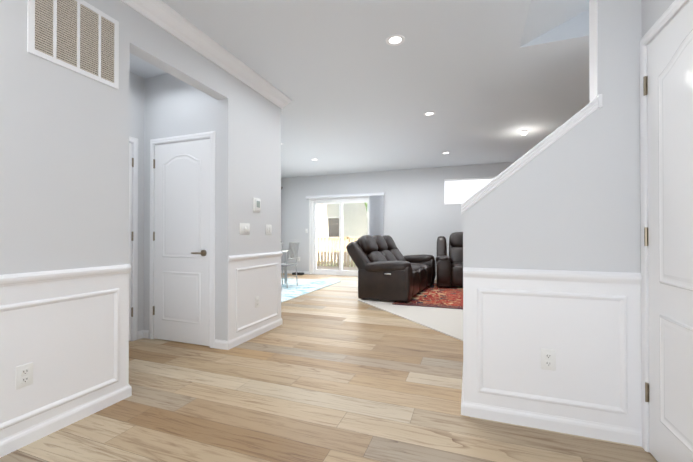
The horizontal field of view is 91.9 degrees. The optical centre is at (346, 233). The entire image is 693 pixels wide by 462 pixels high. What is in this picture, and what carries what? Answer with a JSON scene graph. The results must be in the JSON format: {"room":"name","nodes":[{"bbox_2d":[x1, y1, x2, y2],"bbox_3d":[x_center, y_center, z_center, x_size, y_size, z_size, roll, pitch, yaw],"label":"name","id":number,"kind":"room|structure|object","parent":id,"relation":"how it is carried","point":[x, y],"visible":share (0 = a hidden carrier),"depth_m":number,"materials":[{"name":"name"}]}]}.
{"room":"entrance hallway","nodes":[
{"label":"entrance hallway","id":0,"kind":"room"},
{"bbox_2d":[129,72,144,330],"bbox_3d":[-2.397,-0.282,3.140,0.150,2.770,1.230,0,0,20],"label":"wall","id":1,"kind":"structure","parent":0,"point":[136,83],"depth_m":3.54,"materials":[{"name":"white paint"}]},
{"bbox_2d":[129,143,133,340],"bbox_3d":[-2.321,0.082,3.116,0.092,2.027,0.742,0,0,20],"label":"door","id":2,"kind":"structure","parent":1,"relation":"in","point":[131,162],"depth_m":3.44,"materials":[{"name":"white paint"}]},
{"bbox_2d":[129,136,137,340],"bbox_3d":[-2.387,0.052,3.128,0.136,2.102,0.850,0,0,20],"label":"door frame","id":3,"kind":"structure","parent":1,"relation":"attached to","point":[134,283],"depth_m":3.47,"materials":[{"name":"white wood"}]},
{"bbox_2d":[0,0,280,340],"bbox_3d":[-1.766,-0.291,1.655,0.120,2.770,5.260,0,0,20],"label":"wall","id":4,"kind":"structure","parent":0,"point":[64,168],"depth_m":2.08,"materials":[{"name":"white paint"}]},
{"bbox_2d":[16,362,32,389],"bbox_3d":[-1.665,0.735,1.734,0.011,0.116,0.072,0,0,20],"label":"outlet","id":5,"kind":"object","parent":4,"relation":"attached to","point":[24,375],"visible":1,"depth_m":1.73,"materials":[{"name":"white plastic"}]},
{"bbox_2d":[0,264,130,439],"bbox_3d":[-2.036,0.642,0.710,0.024,0.892,3.310,0,0,20],"label":"wainscoting","id":6,"kind":"structure","parent":4,"relation":"attached to","point":[66,332],"depth_m":1.89,"materials":[{"name":"white wood"}]},
{"bbox_2d":[27,0,118,88],"bbox_3d":[-1.581,-1.171,1.976,0.010,0.445,0.480,0,0,20],"label":"air vent","id":7,"kind":"object","parent":4,"relation":"in","point":[81,37],"visible":1,"depth_m":1.97,"materials":[{"name":"white metal"}]},
{"bbox_2d":[121,0,291,108],"bbox_3d":[-1.693,-1.613,1.689,0.200,0.125,5.360,0,0,20],"label":"crown molding","id":8,"kind":"structure","parent":4,"relation":"attached to","point":[165,16],"depth_m":2.84,"materials":[{"name":"white wood"}]},
{"bbox_2d":[239,223,249,234],"bbox_3d":[-1.039,-0.050,3.432,0.016,0.116,0.164,0,0,20],"label":"light switch","id":9,"kind":"object","parent":4,"relation":"attached to","point":[244,228],"visible":1,"depth_m":3.42,"materials":[{"name":"white plastic"}]},
{"bbox_2d":[228,252,282,340],"bbox_3d":[-0.956,0.660,3.642,0.024,0.892,0.960,0,0,20],"label":"trim","id":10,"kind":"structure","parent":4,"relation":"attached to","point":[250,276],"depth_m":3.55,"materials":[{"name":"white wood"}]},
{"bbox_2d":[255,296,258,307],"bbox_3d":[-0.967,0.741,3.630,0.011,0.116,0.072,0,0,20],"label":"outlet","id":11,"kind":"object","parent":4,"relation":"attached to","point":[256,302],"visible":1,"depth_m":3.62,"materials":[{"name":"white plastic"}]},
{"bbox_2d":[253,198,260,212],"bbox_3d":[-0.963,-0.309,3.624,0.026,0.155,0.125,0,0,20],"label":"thermostat","id":12,"kind":"object","parent":4,"relation":"attached to","point":[257,205],"visible":1,"depth_m":3.60,"materials":[{"name":"white plastic"}]},
{"bbox_2d":[266,224,271,234],"bbox_3d":[-0.888,-0.047,3.840,0.016,0.116,0.118,0,0,20],"label":"light switch","id":13,"kind":"object","parent":4,"relation":"attached to","point":[268,229],"visible":1,"depth_m":3.83,"materials":[{"name":"white plastic"}]},
{"bbox_2d":[145,73,217,339],"bbox_3d":[-1.676,-0.280,3.476,0.970,2.770,0.140,0,0,20],"label":"wall","id":14,"kind":"structure","parent":0,"point":[165,105],"depth_m":3.45,"materials":[{"name":"white paint"}]},
{"bbox_2d":[153,139,209,345],"bbox_3d":[-1.690,0.083,3.389,0.747,2.027,0.092,0,0,20],"label":"door","id":15,"kind":"structure","parent":14,"relation":"in","point":[181,306],"depth_m":3.38,"materials":[{"name":"white paint"}]},
{"bbox_2d":[149,131,215,347],"bbox_3d":[-1.657,0.054,3.448,0.855,2.102,0.136,0,0,20],"label":"door frame","id":16,"kind":"structure","parent":14,"relation":"attached to","point":[211,135],"depth_m":3.34,"materials":[{"name":"white wood"}]},
{"bbox_2d":[0,273,657,461],"bbox_3d":[-0.302,1.207,3.712,11.000,0.200,10.550,0,0,20],"label":"floor","id":17,"kind":"structure","parent":0,"point":[338,372],"depth_m":2.13,"materials":[{"name":"brown wood"}]},
{"bbox_2d":[292,272,303,274],"bbox_3d":[-1.347,1.111,9.325,0.300,0.060,0.180,0,0,20],"label":"box","id":18,"kind":"object","parent":17,"relation":"on","point":[298,273],"visible":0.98,"depth_m":9.26,"materials":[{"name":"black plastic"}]},
{"bbox_2d":[281,278,340,302],"bbox_3d":[-1.839,1.121,6.917,2.500,0.010,3.100,0,0,20],"label":"rug","id":19,"kind":"object","parent":17,"relation":"on","point":[294,290],"visible":0.29,"depth_m":7.10,"materials":[{"name":"white fabric"}]},
{"bbox_2d":[281,250,289,283],"bbox_3d":[-1.982,0.741,7.025,0.950,0.752,1.550,0,0,20],"label":"dining table","id":20,"kind":"object","parent":19,"relation":"on","point":[284,251],"visible":0.23,"depth_m":7.50,"materials":[{"name":"white"}]},
{"bbox_2d":[281,242,299,287],"bbox_3d":[-1.287,0.645,7.087,0.461,0.942,0.420,0,0,24],"label":"dining chair","id":21,"kind":"object","parent":19,"relation":"on","point":[286,264],"visible":0.9,"depth_m":7.02,"materials":[{"name":"silver metal"}]},
{"bbox_2d":[358,299,462,340],"bbox_3d":[1.525,1.108,4.881,1.800,0.012,2.500,0,0,-25],"label":"rug","id":22,"kind":"object","parent":17,"relation":"on","point":[447,321],"visible":0.36,"depth_m":4.51,"materials":[{"name":"grey carpet"}]},
{"bbox_2d":[346,235,435,302],"bbox_3d":[0.944,0.564,6.489,1.152,1.076,2.284,0,0,25],"label":"recliner sofa","id":23,"kind":"object","parent":22,"relation":"on","point":[388,270],"visible":1,"depth_m":5.59,"materials":[{"name":"brown leather"}]},
{"bbox_2d":[392,283,462,309],"bbox_3d":[1.989,1.105,6.173,1.750,0.008,2.650,0,0,20],"label":"rug","id":24,"kind":"object","parent":22,"relation":"on","point":[434,295],"visible":0.29,"depth_m":5.68,"materials":[{"name":"red fabric"}]},
{"bbox_2d":[436,232,462,287],"bbox_3d":[2.447,0.532,7.142,1.054,1.148,0.988,0,0,14],"label":"recliner armchair","id":25,"kind":"object","parent":24,"relation":"on","point":[449,271],"visible":0.56,"depth_m":6.82,"materials":[{"name":"brown leather"}]},
{"bbox_2d":[130,0,589,177],"bbox_3d":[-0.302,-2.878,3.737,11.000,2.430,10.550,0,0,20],"label":"ceiling","id":26,"kind":"structure","parent":0,"point":[486,81],"depth_m":3.46,"materials":[{"name":"white paint"}]},
{"bbox_2d":[386,34,404,45],"bbox_3d":[0.420,-1.665,2.883,0.164,0.006,0.164,0,0,20],"label":"recessed light","id":27,"kind":"object","parent":26,"relation":"in","point":[395,40],"visible":1,"depth_m":2.88,"materials":[{"name":"white"}]},
{"bbox_2d":[423,111,435,115],"bbox_3d":[1.145,-1.655,4.620,0.164,0.006,0.164,0,0,20],"label":"recessed light","id":28,"kind":"object","parent":26,"relation":"in","point":[430,113],"visible":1,"depth_m":4.61,"materials":[{"name":"white"}]},
{"bbox_2d":[520,130,527,134],"bbox_3d":[2.851,-1.617,5.376,0.110,0.073,0.110,0,0,20],"label":"flush ceiling light","id":29,"kind":"object","parent":26,"relation":"attached to","point":[523,132],"visible":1,"depth_m":5.34,"materials":[{"name":"white"}]},
{"bbox_2d":[281,162,513,275],"bbox_3d":[1.495,-0.248,8.601,10.840,2.770,0.150,0,0,20],"label":"wall","id":30,"kind":"structure","parent":0,"point":[420,217],"depth_m":8.56,"materials":[{"name":"white paint"}]},
{"bbox_2d":[309,196,368,275],"bbox_3d":[-0.153,0.062,9.187,1.894,2.157,0.146,0,0,20],"label":"door","id":31,"kind":"structure","parent":30,"relation":"in","point":[313,217],"depth_m":9.29,"materials":[{"name":"white glass"}]},
{"bbox_2d":[306,192,384,235],"bbox_3d":[-0.079,0.024,9.012,2.240,2.170,0.083,0,0,20],"label":"vertical blinds","id":32,"kind":"object","parent":30,"relation":"attached to","point":[376,213],"visible":0.58,"depth_m":8.69,"materials":[{"name":"white"}]},
{"bbox_2d":[444,177,494,204],"bbox_3d":[3.261,-1.022,7.931,1.820,0.630,0.135,0,0,20],"label":"window","id":33,"kind":"structure","parent":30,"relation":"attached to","point":[462,186],"depth_m":8.07,"materials":[{"name":"white plastic"}]},
{"bbox_2d":[463,0,641,272],"bbox_3d":[2.500,-0.292,1.448,3.770,2.770,0.120,0,0,20],"label":"wall","id":34,"kind":"structure","parent":0,"point":[569,200],"depth_m":1.80,"materials":[{"name":"white paint"}]},
{"bbox_2d":[461,0,601,213],"bbox_3d":[1.054,-0.894,1.982,0.714,1.557,0.161,0,0,20],"label":"trim","id":35,"kind":"structure","parent":34,"relation":"attached to","point":[594,104],"depth_m":1.88,"materials":[{"name":"white wood"}]},
{"bbox_2d":[541,349,555,370],"bbox_3d":[1.131,0.706,1.876,0.072,0.116,0.011,0,0,20],"label":"outlet","id":36,"kind":"object","parent":34,"relation":"attached to","point":[548,359],"visible":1,"depth_m":1.87,"materials":[{"name":"white plastic"}]},
{"bbox_2d":[463,267,641,429],"bbox_3d":[1.119,0.650,1.874,0.880,0.892,0.024,0,0,20],"label":"wainscoting","id":37,"kind":"structure","parent":34,"relation":"attached to","point":[591,320],"depth_m":1.86,"materials":[{"name":"white wood"}]},
{"bbox_2d":[641,0,674,36],"bbox_3d":[0.957,-0.301,-0.035,0.140,2.770,3.970,0,0,20],"label":"wall","id":38,"kind":"structure","parent":0,"point":[653,11],"depth_m":1.65,"materials":[{"name":"white paint"}]},
{"bbox_2d":[640,0,689,452],"bbox_3d":[1.405,0.041,1.231,0.136,2.102,1.040,0,0,20],"label":"door frame","id":39,"kind":"structure","parent":38,"relation":"attached to","point":[663,20],"depth_m":1.69,"materials":[{"name":"white wood"}]},
{"bbox_2d":[643,0,692,461],"bbox_3d":[1.347,0.070,1.264,0.092,2.027,0.932,0,0,20],"label":"door","id":40,"kind":"structure","parent":38,"relation":"in","point":[668,92],"depth_m":1.48,"materials":[{"name":"white paint"}]},
{"label":"outside","id":41,"kind":"structure","parent":0,"visible":0},
{"bbox_2d":[316,236,358,270],"bbox_3d":[0.365,0.700,10.727,5.405,1.220,3.030,0,0,20],"label":"railing","id":42,"kind":"object","parent":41,"point":[329,256],"depth_m":12.57,"materials":[{"name":"brown wood"}]},
{"bbox_3d":[22.369,2.303,60.336,120.000,0.100,111.100,0,0,20],"label":"lawn","id":43,"kind":"structure","parent":41,"visible":0},
{"bbox_2d":[317,203,366,261],"bbox_3d":[0.510,-2.582,28.507,9.600,9.280,8.600,0,0,20],"label":"house","id":44,"kind":"structure","parent":43,"relation":"on","point":[324,229],"depth_m":24.51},
{"bbox_3d":[-0.314,-0.278,3.688,10.840,2.770,10.320,0,0,20],"label":"wall","id":45,"kind":"structure","parent":0,"visible":0},
{"bbox_2d":[0,384,131,457],"bbox_3d":[-2.038,1.048,0.716,0.014,0.082,3.324,0,0,20],"label":"baseboard","id":46,"kind":"structure","parent":45,"relation":"attached to","point":[40,430],"depth_m":1.88,"materials":[{"name":"white wood"}]},
{"bbox_2d":[220,318,282,349],"bbox_3d":[-0.974,1.065,3.633,0.034,0.082,0.964,0,0,20],"label":"baseboard","id":47,"kind":"structure","parent":45,"relation":"attached to","point":[225,345],"depth_m":3.49,"materials":[{"name":"white wood"}]},
{"bbox_2d":[281,270,309,273],"bbox_3d":[-2.268,1.104,9.891,2.640,0.082,0.014,0,0,20],"label":"baseboard","id":48,"kind":"structure","parent":45,"relation":"attached to","point":[305,272],"depth_m":9.57,"materials":[{"name":"white wood"}]},
{"bbox_2d":[461,376,467,415],"bbox_3d":[0.908,1.059,2.591,0.014,0.082,1.208,0,0,20],"label":"baseboard","id":49,"kind":"structure","parent":45,"relation":"attached to","point":[464,405],"depth_m":2.02,"materials":[{"name":"white wood"}]},
{"bbox_2d":[461,394,641,446],"bbox_3d":[1.125,1.055,1.874,0.870,0.082,0.014,0,0,20],"label":"baseboard","id":50,"kind":"structure","parent":45,"relation":"attached to","point":[625,435],"depth_m":1.85,"materials":[{"name":"white wood"}]}
]}

